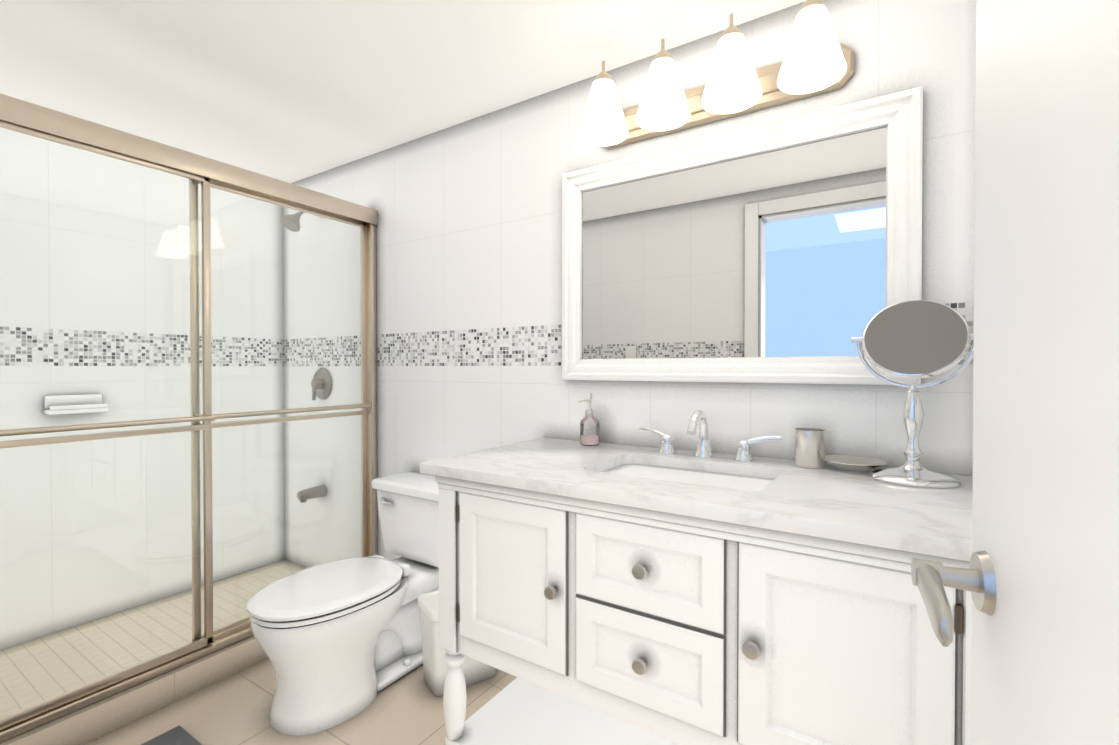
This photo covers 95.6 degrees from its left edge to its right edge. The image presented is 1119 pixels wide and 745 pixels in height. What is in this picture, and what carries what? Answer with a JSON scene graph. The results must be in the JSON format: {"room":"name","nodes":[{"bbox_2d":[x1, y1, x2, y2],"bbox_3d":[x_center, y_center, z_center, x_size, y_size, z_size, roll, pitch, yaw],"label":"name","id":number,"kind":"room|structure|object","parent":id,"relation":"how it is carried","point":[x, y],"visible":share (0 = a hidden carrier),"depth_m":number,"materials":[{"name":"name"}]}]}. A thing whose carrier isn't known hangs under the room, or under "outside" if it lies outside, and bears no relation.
{"room":"bathroom","nodes":[
{"label":"bathroom","id":0,"kind":"room"},
{"bbox_2d":[0,127,284,649],"bbox_3d":[-2.070,0.033,2.225,0.100,2.180,1.670,0,1,33],"label":"wall","id":1,"kind":"structure","parent":0,"point":[242,404],"depth_m":2.28,"materials":[{"name":"tile"}]},
{"bbox_2d":[43,394,108,414],"bbox_3d":[-2.024,0.132,2.126,0.084,0.075,0.190,0,1,33],"label":"soap shelf","id":2,"kind":"object","parent":1,"relation":"attached to","point":[62,408],"depth_m":2.11,"materials":[{"name":"ceramic"}]},
{"bbox_2d":[85,658,516,744],"bbox_3d":[-0.983,1.196,-0.143,4.500,0.100,4.700,0,1,33],"label":"floor","id":3,"kind":"structure","parent":0,"point":[406,709],"depth_m":1.66,"materials":[{"name":"tile"}]},
{"bbox_2d":[0,635,267,744],"bbox_3d":[-1.328,1.077,1.831,0.125,0.100,1.550,0,1,33],"label":"curb","id":4,"kind":"object","parent":3,"relation":"on","point":[96,720],"visible":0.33,"depth_m":1.66,"materials":[{"name":"tile"}]},
{"bbox_2d":[0,93,377,741],"bbox_3d":[-1.313,0.124,1.812,0.111,1.804,1.546,0,1,33],"label":"shower door","id":5,"kind":"structure","parent":4,"relation":"on","point":[29,119],"depth_m":1.83,"materials":[{"name":"clear glass"}]},
{"bbox_2d":[0,559,306,717],"bbox_3d":[-1.688,1.102,2.062,0.730,0.045,1.550,0,1,33],"label":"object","id":6,"kind":"structure","parent":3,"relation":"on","point":[9,675],"depth_m":2.03,"materials":[{"name":"tile"}]},
{"bbox_2d":[141,725,201,744],"bbox_3d":[-1.131,1.127,1.203,0.565,0.012,0.605,0,1,33],"label":"bath mat","id":7,"kind":"object","parent":3,"relation":"on","point":[179,735],"visible":1,"depth_m":1.54,"materials":[{"name":"grey fabric"}]},
{"bbox_2d":[247,471,438,735],"bbox_3d":[-0.715,0.795,1.881,0.460,0.684,0.802,0,1,33],"label":"toilet","id":8,"kind":"object","parent":3,"relation":"on","point":[339,641],"visible":0.94,"depth_m":1.70,"materials":[{"name":"ceramic"}]},
{"bbox_2d":[418,590,496,696],"bbox_3d":[-0.367,0.974,1.878,0.274,0.306,0.174,0,1,-34],"label":"waste bin","id":9,"kind":"object","parent":3,"relation":"on","point":[435,667],"visible":0.46,"depth_m":1.80,"materials":[{"name":"white plastic"}]},
{"bbox_2d":[420,470,971,744],"bbox_3d":[0.320,0.707,1.327,1.244,0.850,0.596,0,1,33],"label":"bathroom vanity","id":10,"kind":"object","parent":3,"relation":"on","point":[666,593],"depth_m":1.05,"materials":[{"name":"paint"}]},
{"bbox_2d":[420,438,972,553],"bbox_3d":[0.319,0.267,1.321,1.300,0.030,0.608,0,1,33],"label":"countertop","id":11,"kind":"structure","parent":10,"relation":"on","point":[830,497],"depth_m":1.10,"materials":[{"name":"white stone"}]},
{"bbox_2d":[578,393,599,445],"bbox_3d":[0.099,0.159,1.733,0.078,0.177,0.068,0,1,-22],"label":"soap dispenser","id":12,"kind":"object","parent":11,"relation":"on","point":[590,440],"visible":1,"depth_m":1.73,"materials":[{"name":"clear glass"}]},
{"bbox_2d":[604,458,767,489],"bbox_3d":[0.320,0.347,1.324,0.474,0.154,0.320,0,1,33],"label":"sink","id":13,"kind":"object","parent":11,"relation":"in","point":[753,478],"depth_m":1.41,"materials":[{"name":"white ceramic"}]},
{"bbox_2d":[639,410,780,461],"bbox_3d":[0.403,0.180,1.470,0.424,0.142,0.157,0,1,33],"label":"faucet","id":14,"kind":"object","parent":11,"relation":"on","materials":[{"name":"silver metal"}]},
{"bbox_2d":[794,428,825,467],"bbox_3d":[0.671,0.202,1.359,0.076,0.098,0.076,0,1,33],"label":"tumbler","id":15,"kind":"object","parent":11,"relation":"on","point":[809,444],"visible":0.98,"depth_m":1.33,"materials":[{"name":"silver metal"}]},
{"bbox_2d":[823,455,886,471],"bbox_3d":[0.760,0.238,1.314,0.148,0.026,0.148,0,1,33],"label":"dish","id":16,"kind":"object","parent":11,"relation":"on","point":[854,463],"visible":0.96,"depth_m":1.32,"materials":[{"name":"white ceramic"}]},
{"bbox_2d":[851,300,973,487],"bbox_3d":[0.833,0.038,1.194,0.254,0.428,0.180,0,1,37],"label":"makeup mirror","id":17,"kind":"object","parent":11,"relation":"on","point":[913,339],"visible":0.96,"depth_m":1.18,"materials":[{"name":"silver metal"}]},
{"bbox_2d":[0,0,805,182],"bbox_3d":[-0.688,-1.099,1.387,3.320,0.100,1.770,0,1,33],"label":"ceiling","id":18,"kind":"structure","parent":0,"point":[290,91],"depth_m":1.71,"materials":[{"name":"white paint"}]},
{"bbox_2d":[283,0,975,589],"bbox_3d":[-0.237,0.035,2.100,3.320,2.180,0.100,0,1,33],"label":"wall","id":19,"kind":"structure","parent":0,"point":[469,292],"depth_m":1.97,"materials":[{"name":"tile"}]},
{"bbox_2d":[280,211,303,231],"bbox_3d":[-1.315,-0.795,2.597,0.100,0.166,0.214,0,1,33],"label":"shower head","id":20,"kind":"object","parent":19,"relation":"attached to","point":[289,217],"depth_m":2.53},
{"bbox_2d":[297,485,326,502],"bbox_3d":[-1.294,0.631,2.643,0.062,0.066,0.136,0,1,33],"label":"tub spout","id":21,"kind":"object","parent":19,"relation":"attached to","point":[316,490],"depth_m":2.62,"materials":[{"name":"silver metal"}]},
{"bbox_2d":[311,368,331,399],"bbox_3d":[-1.276,0.061,2.667,0.166,0.169,0.068,0,1,33],"label":"shower valve","id":22,"kind":"object","parent":19,"relation":"attached to","point":[323,379],"depth_m":2.66,"materials":[{"name":"silver metal"}]},
{"bbox_2d":[578,0,853,148],"bbox_3d":[0.411,-0.877,1.486,0.775,0.238,0.219,0,1,33],"label":"sconce","id":23,"kind":"object","parent":19,"relation":"attached to","point":[818,59],"visible":1,"depth_m":1.45,"materials":[{"name":"beige glass"}]},
{"bbox_2d":[562,86,922,384],"bbox_3d":[0.463,-0.345,1.567,1.070,0.750,0.033,0,1,33],"label":"wall mirror","id":24,"kind":"object","parent":19,"relation":"attached to","point":[789,250],"visible":0.85,"depth_m":1.51,"materials":[{"name":"paint"}]},
{"bbox_3d":[-0.203,-0.961,0.097,0.790,0.150,0.120,0,1,33],"label":"lintel","id":25,"kind":"object","parent":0,"visible":0},
{"bbox_3d":[-0.206,0.091,0.119,0.923,2.105,0.138,0,1,33],"label":"door frame","id":26,"kind":"structure","parent":25,"relation":"attached to","visible":0},
{"bbox_2d":[911,0,1118,744],"bbox_3d":[0.342,0.128,0.280,0.161,2.012,0.710,0,1,27],"label":"door","id":27,"kind":"structure","parent":26,"relation":"attached to","point":[1039,578],"depth_m":0.41,"materials":[{"name":"white paint"}]}
]}

